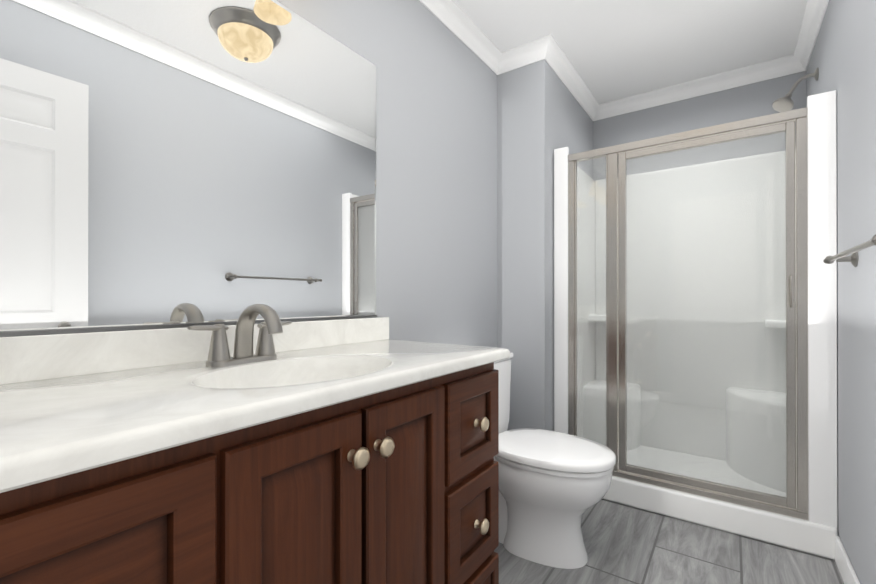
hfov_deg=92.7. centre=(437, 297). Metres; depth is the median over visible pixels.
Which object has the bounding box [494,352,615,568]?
toilet
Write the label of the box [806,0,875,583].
wall
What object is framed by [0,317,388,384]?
backsplash
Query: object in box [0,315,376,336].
channel
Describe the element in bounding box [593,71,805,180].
wall
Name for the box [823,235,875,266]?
towel bar
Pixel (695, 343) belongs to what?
shower
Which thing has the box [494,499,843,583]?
floor
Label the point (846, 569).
baseboard
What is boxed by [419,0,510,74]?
crown molding
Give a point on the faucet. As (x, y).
(219, 353)
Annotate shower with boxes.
[554,90,837,559]
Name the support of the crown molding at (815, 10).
attached to the wall at (843, 58)
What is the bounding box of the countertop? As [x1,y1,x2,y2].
[0,340,509,492]
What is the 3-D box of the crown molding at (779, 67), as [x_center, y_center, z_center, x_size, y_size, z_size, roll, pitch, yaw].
[1.566,-1.338,2.720,1.095,0.086,0.059,0,0,35]
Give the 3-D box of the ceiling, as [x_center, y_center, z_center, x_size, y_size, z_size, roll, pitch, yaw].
[0.545,-1.414,1.443,1.664,0.060,3.524,0,0,35]
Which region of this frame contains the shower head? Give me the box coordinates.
[772,67,818,111]
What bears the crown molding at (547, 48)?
attached to the wall at (542, 114)
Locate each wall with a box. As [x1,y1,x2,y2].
[0,0,496,347]
[497,59,592,430]
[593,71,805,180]
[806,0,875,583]
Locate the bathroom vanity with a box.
[0,304,509,583]
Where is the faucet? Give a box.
[187,304,291,366]
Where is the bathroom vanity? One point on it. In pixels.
(273, 448)
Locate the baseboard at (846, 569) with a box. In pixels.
[835,536,859,583]
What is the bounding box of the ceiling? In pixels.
[454,0,807,103]
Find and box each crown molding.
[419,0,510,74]
[535,34,602,119]
[592,55,790,120]
[791,0,828,73]
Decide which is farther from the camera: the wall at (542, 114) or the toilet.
the wall at (542, 114)

